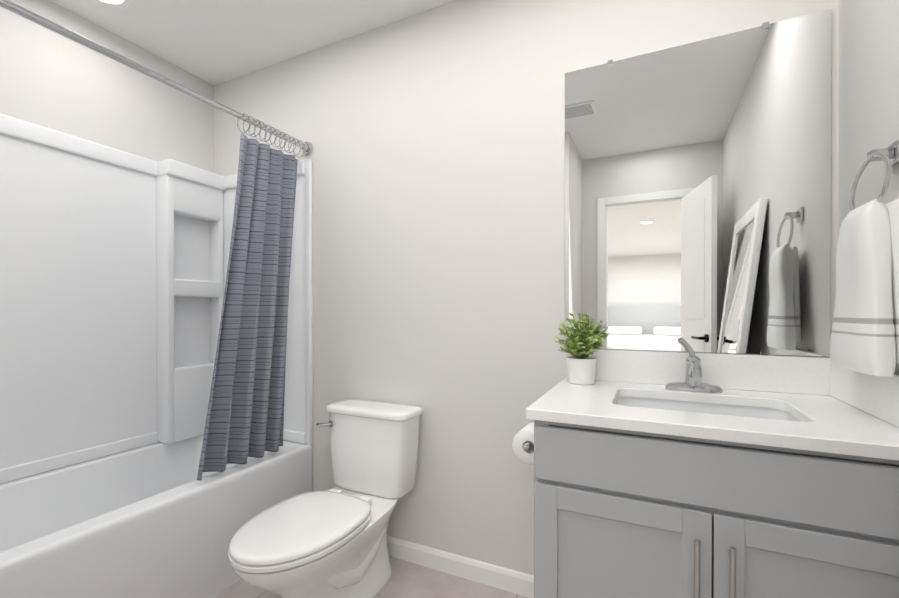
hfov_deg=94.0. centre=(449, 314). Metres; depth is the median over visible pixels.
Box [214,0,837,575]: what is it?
wall
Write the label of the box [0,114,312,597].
bathtub
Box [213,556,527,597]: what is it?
floor
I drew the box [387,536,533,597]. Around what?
baseboard
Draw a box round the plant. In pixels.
[554,312,606,384]
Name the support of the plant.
on the bathroom vanity
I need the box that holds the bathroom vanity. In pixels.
[526,339,898,597]
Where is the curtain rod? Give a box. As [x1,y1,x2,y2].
[0,0,312,157]
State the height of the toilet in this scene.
0.709 m
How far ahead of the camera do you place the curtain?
1.86 m
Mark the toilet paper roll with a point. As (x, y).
(523, 445)
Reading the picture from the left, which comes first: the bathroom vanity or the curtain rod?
the curtain rod
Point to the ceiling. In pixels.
(214, 42)
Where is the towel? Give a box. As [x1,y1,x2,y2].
[830,139,898,376]
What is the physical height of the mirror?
1.037 m
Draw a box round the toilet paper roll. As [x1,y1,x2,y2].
[512,422,533,464]
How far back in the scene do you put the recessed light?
1.78 m
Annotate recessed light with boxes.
[94,0,130,6]
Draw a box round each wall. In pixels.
[0,0,213,172]
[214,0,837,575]
[837,0,898,372]
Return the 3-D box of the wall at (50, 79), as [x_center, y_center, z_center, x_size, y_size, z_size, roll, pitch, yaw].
[-1.778,-0.111,1.726,0.100,2.440,1.660,0,0,26]
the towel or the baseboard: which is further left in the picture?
the baseboard
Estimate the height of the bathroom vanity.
1.030 m
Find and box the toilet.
[228,399,422,597]
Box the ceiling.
[50,0,453,84]
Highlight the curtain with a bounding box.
[197,134,297,479]
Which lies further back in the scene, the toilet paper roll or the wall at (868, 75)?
the toilet paper roll
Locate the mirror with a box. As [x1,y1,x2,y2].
[564,9,831,356]

